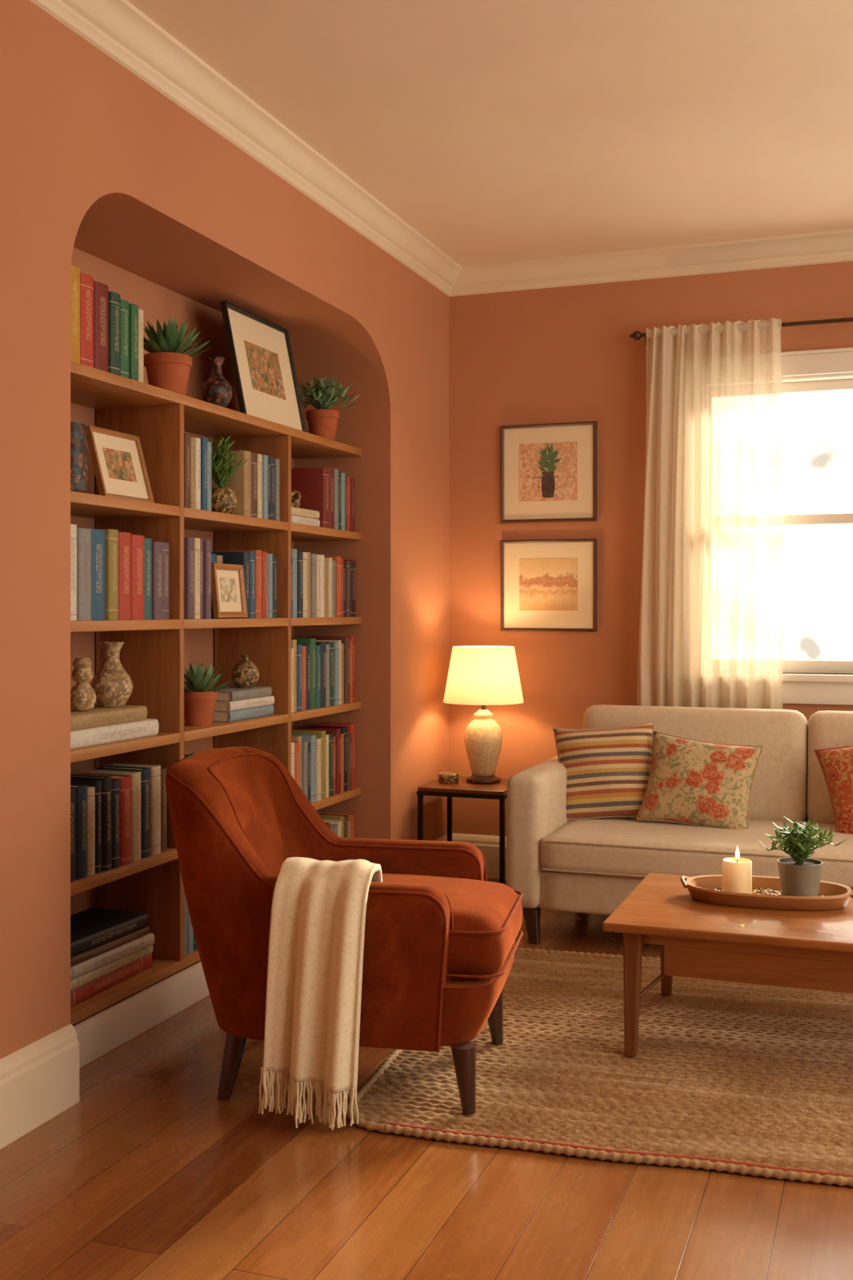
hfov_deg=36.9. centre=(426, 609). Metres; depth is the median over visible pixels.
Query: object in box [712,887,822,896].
pebbles
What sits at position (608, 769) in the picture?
throw pillow
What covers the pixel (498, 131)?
ceiling
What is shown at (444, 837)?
baseboard
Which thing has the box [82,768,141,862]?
book
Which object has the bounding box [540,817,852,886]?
seat cushion
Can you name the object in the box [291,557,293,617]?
book
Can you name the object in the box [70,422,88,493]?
book
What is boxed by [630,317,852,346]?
curtain rod
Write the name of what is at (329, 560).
book
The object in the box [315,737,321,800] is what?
book
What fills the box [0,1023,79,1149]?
baseboard
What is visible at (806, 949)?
coffee table
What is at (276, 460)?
book
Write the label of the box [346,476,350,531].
book
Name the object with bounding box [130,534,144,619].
book
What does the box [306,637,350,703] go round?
book
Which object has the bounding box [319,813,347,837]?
book
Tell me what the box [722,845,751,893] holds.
candle
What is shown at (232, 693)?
book
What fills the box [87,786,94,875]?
book
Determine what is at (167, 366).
potted plant
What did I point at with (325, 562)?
book
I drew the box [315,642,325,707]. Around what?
book
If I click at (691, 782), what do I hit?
throw pillow
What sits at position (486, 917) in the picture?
seat cushion
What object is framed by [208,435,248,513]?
potted plant
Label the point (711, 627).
curtain
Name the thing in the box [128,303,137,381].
book
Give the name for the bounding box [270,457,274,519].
book
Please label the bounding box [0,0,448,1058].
wall
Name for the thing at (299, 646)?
book
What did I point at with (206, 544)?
book
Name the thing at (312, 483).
book
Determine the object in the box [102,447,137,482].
art print
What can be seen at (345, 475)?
book
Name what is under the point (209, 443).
book
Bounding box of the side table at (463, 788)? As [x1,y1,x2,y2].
[416,776,508,884]
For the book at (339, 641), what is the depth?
5.08 m
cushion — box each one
[382,873,522,981]
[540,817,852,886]
[582,704,808,822]
[807,710,852,824]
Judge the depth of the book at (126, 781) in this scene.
3.66 m
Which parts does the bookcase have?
shelf, shelf, shelf, shelf, shelf, shelf, shelf, shelf, shelf, shelf, shelf, shelf, shelf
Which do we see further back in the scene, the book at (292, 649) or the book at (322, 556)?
the book at (322, 556)
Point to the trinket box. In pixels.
(443, 777)
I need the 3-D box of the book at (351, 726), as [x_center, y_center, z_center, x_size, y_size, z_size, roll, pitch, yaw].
[-0.371,0.598,5.246,0.162,0.264,0.040,0,0,20]
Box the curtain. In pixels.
[637,317,783,709]
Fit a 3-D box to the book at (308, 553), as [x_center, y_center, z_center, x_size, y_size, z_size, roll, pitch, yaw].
[-0.518,-0.093,4.851,0.165,0.246,0.031,0,0,20]
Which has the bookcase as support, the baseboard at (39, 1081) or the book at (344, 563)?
the book at (344, 563)
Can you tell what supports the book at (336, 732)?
on the bookcase
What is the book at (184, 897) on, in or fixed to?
on the bookcase
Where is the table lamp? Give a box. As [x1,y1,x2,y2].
[443,645,524,783]
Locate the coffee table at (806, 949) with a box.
[602,872,852,1057]
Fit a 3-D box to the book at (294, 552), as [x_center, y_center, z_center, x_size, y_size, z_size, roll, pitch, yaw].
[-0.561,-0.096,4.742,0.170,0.252,0.042,0,0,20]
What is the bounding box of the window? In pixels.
[781,346,852,705]
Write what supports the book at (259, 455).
on the bookcase
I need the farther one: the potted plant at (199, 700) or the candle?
the potted plant at (199, 700)
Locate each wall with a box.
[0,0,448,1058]
[448,261,852,836]
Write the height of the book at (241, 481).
0.225 m
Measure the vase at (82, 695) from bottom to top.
0.150 m
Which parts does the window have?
casing, sash, sill, sash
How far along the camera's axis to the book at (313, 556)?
4.84 m
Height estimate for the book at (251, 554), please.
0.228 m
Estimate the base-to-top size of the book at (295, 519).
0.034 m
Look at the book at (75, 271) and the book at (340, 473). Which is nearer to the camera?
the book at (75, 271)
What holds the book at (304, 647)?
on the bookcase
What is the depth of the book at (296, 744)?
4.71 m
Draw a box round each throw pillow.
[552,720,654,822]
[635,730,764,829]
[813,745,852,834]
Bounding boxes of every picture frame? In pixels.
[85,425,154,502]
[211,563,247,618]
[219,300,306,431]
[500,421,596,523]
[500,538,596,631]
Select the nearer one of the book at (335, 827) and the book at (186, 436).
the book at (186, 436)
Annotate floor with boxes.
[0,878,852,1279]
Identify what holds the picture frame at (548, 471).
attached to the wall at (562, 354)
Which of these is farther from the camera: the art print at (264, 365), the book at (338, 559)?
the book at (338, 559)
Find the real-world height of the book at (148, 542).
0.240 m
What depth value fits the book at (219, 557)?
4.30 m
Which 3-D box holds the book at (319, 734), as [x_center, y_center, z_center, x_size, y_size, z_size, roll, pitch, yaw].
[-0.479,0.599,4.965,0.185,0.261,0.041,0,0,20]
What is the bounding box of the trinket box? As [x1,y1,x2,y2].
[438,772,458,783]
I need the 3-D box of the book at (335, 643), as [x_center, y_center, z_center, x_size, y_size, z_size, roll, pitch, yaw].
[-0.435,0.253,5.084,0.184,0.248,0.033,0,0,20]
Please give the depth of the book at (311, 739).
4.85 m
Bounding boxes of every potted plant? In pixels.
[143,317,212,395]
[183,662,235,726]
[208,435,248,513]
[299,375,359,440]
[760,817,847,896]
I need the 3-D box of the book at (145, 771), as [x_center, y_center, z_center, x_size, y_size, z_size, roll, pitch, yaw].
[-0.898,0.600,3.797,0.160,0.260,0.050,0,0,20]
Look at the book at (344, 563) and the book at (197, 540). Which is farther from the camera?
the book at (344, 563)
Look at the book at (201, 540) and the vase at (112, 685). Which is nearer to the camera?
the vase at (112, 685)
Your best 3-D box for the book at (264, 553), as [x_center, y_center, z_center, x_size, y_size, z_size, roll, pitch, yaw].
[-0.655,-0.086,4.499,0.197,0.232,0.030,0,0,20]
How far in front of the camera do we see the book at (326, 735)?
4.96 m
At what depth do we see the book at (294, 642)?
4.71 m
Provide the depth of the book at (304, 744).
4.77 m
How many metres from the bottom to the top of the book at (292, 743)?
0.243 m
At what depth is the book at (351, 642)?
5.19 m
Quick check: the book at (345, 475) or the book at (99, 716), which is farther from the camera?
the book at (345, 475)
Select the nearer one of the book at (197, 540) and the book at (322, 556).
the book at (197, 540)
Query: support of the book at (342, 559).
on the bookcase
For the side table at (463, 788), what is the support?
on the floor
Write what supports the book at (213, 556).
on the bookcase
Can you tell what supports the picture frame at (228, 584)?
on the bookcase
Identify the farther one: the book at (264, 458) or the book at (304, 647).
the book at (304, 647)
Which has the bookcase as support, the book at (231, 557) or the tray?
the book at (231, 557)
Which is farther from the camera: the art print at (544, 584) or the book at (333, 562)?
the art print at (544, 584)
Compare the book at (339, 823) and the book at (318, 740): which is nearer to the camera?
the book at (318, 740)
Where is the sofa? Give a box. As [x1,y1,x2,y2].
[506,704,852,944]
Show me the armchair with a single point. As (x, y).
(440, 944)
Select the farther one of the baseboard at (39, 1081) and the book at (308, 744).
the book at (308, 744)
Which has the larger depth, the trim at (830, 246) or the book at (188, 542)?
the trim at (830, 246)
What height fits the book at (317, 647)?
0.239 m
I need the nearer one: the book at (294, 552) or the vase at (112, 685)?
the vase at (112, 685)
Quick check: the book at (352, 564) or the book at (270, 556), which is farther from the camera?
the book at (352, 564)
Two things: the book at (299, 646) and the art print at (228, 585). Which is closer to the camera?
the art print at (228, 585)
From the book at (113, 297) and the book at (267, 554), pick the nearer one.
the book at (113, 297)
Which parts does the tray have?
handle, handle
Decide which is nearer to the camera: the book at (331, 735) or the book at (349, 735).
the book at (331, 735)
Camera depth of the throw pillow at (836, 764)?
4.66 m
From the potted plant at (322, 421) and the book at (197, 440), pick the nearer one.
the book at (197, 440)
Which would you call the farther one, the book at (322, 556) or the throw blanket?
the book at (322, 556)
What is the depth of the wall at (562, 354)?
5.71 m
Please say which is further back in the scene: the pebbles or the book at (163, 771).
the book at (163, 771)
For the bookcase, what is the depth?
3.96 m
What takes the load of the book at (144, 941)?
on the book at (88, 977)
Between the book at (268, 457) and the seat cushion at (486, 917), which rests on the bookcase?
the book at (268, 457)
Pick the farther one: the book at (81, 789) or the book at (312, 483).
the book at (312, 483)
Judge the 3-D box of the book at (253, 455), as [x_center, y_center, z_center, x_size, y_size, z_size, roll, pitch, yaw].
[-0.680,-0.428,4.446,0.192,0.225,0.048,0,0,20]
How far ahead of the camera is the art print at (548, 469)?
5.73 m
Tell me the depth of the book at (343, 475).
5.11 m
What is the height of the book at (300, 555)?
0.242 m
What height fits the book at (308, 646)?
0.244 m
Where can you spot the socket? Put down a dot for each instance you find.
(482, 707)
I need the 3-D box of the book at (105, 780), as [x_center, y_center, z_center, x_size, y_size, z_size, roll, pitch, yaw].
[-0.980,0.600,3.612,0.196,0.260,0.038,0,0,20]
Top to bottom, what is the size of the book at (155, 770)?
0.262 m
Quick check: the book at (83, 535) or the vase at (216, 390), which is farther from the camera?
the vase at (216, 390)
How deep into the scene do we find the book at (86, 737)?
3.62 m
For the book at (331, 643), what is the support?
on the bookcase
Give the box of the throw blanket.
[257,857,382,1129]
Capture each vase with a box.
[70,657,96,711]
[90,641,133,707]
[200,356,232,408]
[231,654,259,688]
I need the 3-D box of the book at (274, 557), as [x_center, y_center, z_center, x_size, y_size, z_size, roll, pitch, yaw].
[-0.629,-0.080,4.588,0.198,0.220,0.030,0,0,20]
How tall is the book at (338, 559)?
0.240 m
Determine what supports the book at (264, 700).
on the book at (246, 713)
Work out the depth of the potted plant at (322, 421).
5.04 m
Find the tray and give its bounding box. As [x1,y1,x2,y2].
[680,874,852,911]
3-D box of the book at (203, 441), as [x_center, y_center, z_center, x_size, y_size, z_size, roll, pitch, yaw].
[-0.786,-0.431,4.115,0.174,0.232,0.030,0,0,20]
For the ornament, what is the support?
on the book at (295, 511)
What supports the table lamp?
on the side table at (463, 788)
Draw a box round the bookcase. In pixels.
[70,360,361,1025]
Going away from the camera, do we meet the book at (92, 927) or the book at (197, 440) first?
the book at (92, 927)
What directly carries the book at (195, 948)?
on the bookcase
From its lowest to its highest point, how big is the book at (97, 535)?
0.252 m
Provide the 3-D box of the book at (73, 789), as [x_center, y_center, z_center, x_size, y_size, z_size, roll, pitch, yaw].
[-1.031,0.605,3.455,0.172,0.250,0.058,0,0,20]
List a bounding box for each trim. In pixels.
[29,0,462,296]
[448,229,852,297]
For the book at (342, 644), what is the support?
on the bookcase
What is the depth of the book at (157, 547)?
3.81 m
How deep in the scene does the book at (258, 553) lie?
4.42 m
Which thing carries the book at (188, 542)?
on the bookcase
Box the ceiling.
[126,0,852,266]
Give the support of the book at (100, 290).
on the bookcase
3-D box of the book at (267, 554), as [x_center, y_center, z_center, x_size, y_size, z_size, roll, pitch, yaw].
[-0.644,-0.084,4.528,0.180,0.228,0.030,0,0,20]
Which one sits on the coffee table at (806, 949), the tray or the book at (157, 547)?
the tray
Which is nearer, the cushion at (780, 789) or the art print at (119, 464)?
the art print at (119, 464)
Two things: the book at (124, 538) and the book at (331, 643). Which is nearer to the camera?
the book at (124, 538)
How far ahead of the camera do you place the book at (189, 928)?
4.00 m
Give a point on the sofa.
(592, 865)
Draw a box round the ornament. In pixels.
[291,489,301,507]
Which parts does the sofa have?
leg, arm, frame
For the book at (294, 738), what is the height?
0.259 m
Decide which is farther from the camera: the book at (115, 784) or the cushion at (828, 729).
the cushion at (828, 729)
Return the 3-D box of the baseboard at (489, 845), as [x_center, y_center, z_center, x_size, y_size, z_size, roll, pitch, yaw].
[1.839,1.125,5.255,3.700,0.190,0.026,0,0,20]
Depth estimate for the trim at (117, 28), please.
3.90 m
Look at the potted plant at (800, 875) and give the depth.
3.63 m
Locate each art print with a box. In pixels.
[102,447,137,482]
[219,577,237,602]
[244,340,285,399]
[519,558,577,610]
[520,441,577,502]
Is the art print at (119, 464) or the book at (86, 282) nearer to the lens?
the book at (86, 282)
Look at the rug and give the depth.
3.29 m
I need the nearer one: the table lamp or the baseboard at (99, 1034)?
the baseboard at (99, 1034)
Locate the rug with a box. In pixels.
[346,947,852,1186]
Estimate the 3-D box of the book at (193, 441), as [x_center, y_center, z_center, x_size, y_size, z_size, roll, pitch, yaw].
[-0.809,-0.428,4.053,0.168,0.225,0.030,0,0,20]
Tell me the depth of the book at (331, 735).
4.99 m
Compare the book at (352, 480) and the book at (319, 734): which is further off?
the book at (352, 480)
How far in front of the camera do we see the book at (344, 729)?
5.13 m
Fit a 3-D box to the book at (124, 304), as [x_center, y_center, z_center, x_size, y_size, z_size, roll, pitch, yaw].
[-0.953,-0.773,3.699,0.198,0.225,0.045,0,0,20]
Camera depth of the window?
5.35 m
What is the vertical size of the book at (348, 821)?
0.219 m
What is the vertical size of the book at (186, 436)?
0.235 m
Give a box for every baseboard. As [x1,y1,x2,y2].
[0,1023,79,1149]
[73,961,209,1068]
[434,834,447,840]
[452,832,506,879]
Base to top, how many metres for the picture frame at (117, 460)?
0.211 m
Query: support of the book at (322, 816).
on the bookcase
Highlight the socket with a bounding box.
[480,705,485,709]
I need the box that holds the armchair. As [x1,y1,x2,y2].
[164,746,523,1114]
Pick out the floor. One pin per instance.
(150, 1175)
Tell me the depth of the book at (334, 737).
5.04 m
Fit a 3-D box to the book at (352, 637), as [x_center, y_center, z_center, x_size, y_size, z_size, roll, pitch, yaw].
[-0.381,0.243,5.250,0.183,0.267,0.033,0,0,20]
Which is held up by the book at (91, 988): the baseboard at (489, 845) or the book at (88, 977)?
the book at (88, 977)
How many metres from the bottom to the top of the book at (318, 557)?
0.239 m
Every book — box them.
[70,265,79,363]
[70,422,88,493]
[70,524,76,620]
[70,704,146,730]
[70,718,159,749]
[70,774,111,871]
[70,777,101,873]
[70,783,87,879]
[70,786,75,882]
[70,907,148,956]
[70,926,149,967]
[70,933,154,979]
[70,945,153,991]
[70,953,151,1007]
[76,528,90,620]
[80,272,93,368]
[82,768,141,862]
[84,773,132,866]
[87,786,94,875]
[90,528,105,620]
[93,280,108,372]
[96,765,150,858]
[99,528,118,620]
[103,763,160,855]
[108,291,119,375]
[111,779,119,868]
[118,532,130,620]
[120,298,128,378]
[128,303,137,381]
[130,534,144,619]
[137,308,143,382]
[144,537,151,619]
[151,541,162,619]
[160,767,166,852]
[162,542,168,619]
[183,432,190,507]
[183,537,194,618]
[183,704,274,722]
[183,889,186,955]
[186,905,193,953]
[190,437,195,508]
[193,933,197,951]
[194,437,200,509]
[194,537,199,618]
[197,437,207,510]
[200,538,203,618]
[203,540,211,618]
[207,441,211,511]
[210,685,271,701]
[211,450,250,516]
[211,551,248,617]
[211,553,216,618]
[212,550,262,617]
[213,551,254,617]
[213,695,274,711]
[216,555,222,618]
[250,452,257,517]
[257,453,262,518]
[262,454,267,519]
[262,551,266,617]
[266,553,268,617]
[267,456,270,519]
[268,554,272,617]
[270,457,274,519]
[272,555,276,617]
[274,458,279,520]
[291,466,328,528]
[291,506,319,519]
[291,515,319,526]
[291,548,297,617]
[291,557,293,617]
[291,638,315,709]
[291,639,297,711]
[291,648,293,712]
[291,728,325,799]
[291,733,315,802]
[291,735,302,789]
[291,742,294,779]
[293,726,341,794]
[294,742,298,784]
[297,551,302,617]
[297,644,302,711]
[299,551,307,617]
[302,644,310,710]
[302,645,306,710]
[302,725,347,791]
[302,741,307,797]
[304,551,310,617]
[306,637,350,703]
[307,742,310,801]
[310,553,316,617]
[311,635,355,702]
[315,640,341,704]
[315,641,333,706]
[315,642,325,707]
[315,645,320,708]
[315,722,355,788]
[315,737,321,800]
[316,554,320,617]
[316,810,355,837]
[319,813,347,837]
[319,814,343,837]
[320,555,324,617]
[323,819,342,837]
[324,556,341,617]
[324,557,332,617]
[324,561,327,617]
[325,644,329,706]
[325,733,328,797]
[325,733,333,796]
[328,468,333,528]
[329,824,337,835]
[331,468,338,529]
[332,560,335,617]
[333,641,338,705]
[333,736,335,795]
[338,471,341,529]
[341,472,345,530]
[341,558,343,617]
[341,643,343,703]
[341,733,343,792]
[343,560,350,617]
[343,560,355,617]
[343,563,345,617]
[345,475,346,530]
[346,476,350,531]
[347,733,351,790]
[347,820,351,837]
[350,477,354,531]
[350,562,354,617]
[350,640,352,702]
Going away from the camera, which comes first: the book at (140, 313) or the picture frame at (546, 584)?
the book at (140, 313)
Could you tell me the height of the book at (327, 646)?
0.241 m
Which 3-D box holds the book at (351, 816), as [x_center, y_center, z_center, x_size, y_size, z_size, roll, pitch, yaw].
[-0.389,0.954,5.246,0.196,0.242,0.044,0,0,20]
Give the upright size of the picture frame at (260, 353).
0.419 m
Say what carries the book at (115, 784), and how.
on the bookcase
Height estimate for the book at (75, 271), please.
0.262 m
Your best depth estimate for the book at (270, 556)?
4.52 m
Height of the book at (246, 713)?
0.036 m
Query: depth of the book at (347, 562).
5.16 m
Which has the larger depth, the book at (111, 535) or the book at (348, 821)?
the book at (348, 821)
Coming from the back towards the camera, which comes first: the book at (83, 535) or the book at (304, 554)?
the book at (304, 554)
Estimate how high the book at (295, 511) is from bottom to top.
0.030 m
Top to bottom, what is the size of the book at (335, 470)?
0.240 m
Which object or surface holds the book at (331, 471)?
on the bookcase
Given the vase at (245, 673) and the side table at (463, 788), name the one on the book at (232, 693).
the vase at (245, 673)
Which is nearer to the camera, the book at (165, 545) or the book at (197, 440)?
the book at (165, 545)
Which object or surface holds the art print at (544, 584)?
attached to the picture frame at (546, 584)
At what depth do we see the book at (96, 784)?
3.54 m
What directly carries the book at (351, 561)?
on the bookcase
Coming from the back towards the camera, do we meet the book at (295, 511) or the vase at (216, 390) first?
the book at (295, 511)
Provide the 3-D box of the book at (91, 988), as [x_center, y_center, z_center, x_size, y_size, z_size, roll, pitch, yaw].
[-0.989,1.051,3.667,0.200,0.048,0.440,0,0,18]
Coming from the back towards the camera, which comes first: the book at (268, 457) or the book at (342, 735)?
the book at (342, 735)
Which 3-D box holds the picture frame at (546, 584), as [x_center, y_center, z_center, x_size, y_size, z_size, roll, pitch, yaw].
[0.545,-0.108,5.728,0.440,0.412,0.020,0,0,20]
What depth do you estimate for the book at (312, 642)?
4.85 m
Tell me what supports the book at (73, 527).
on the bookcase
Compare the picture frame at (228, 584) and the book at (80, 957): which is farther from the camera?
the picture frame at (228, 584)

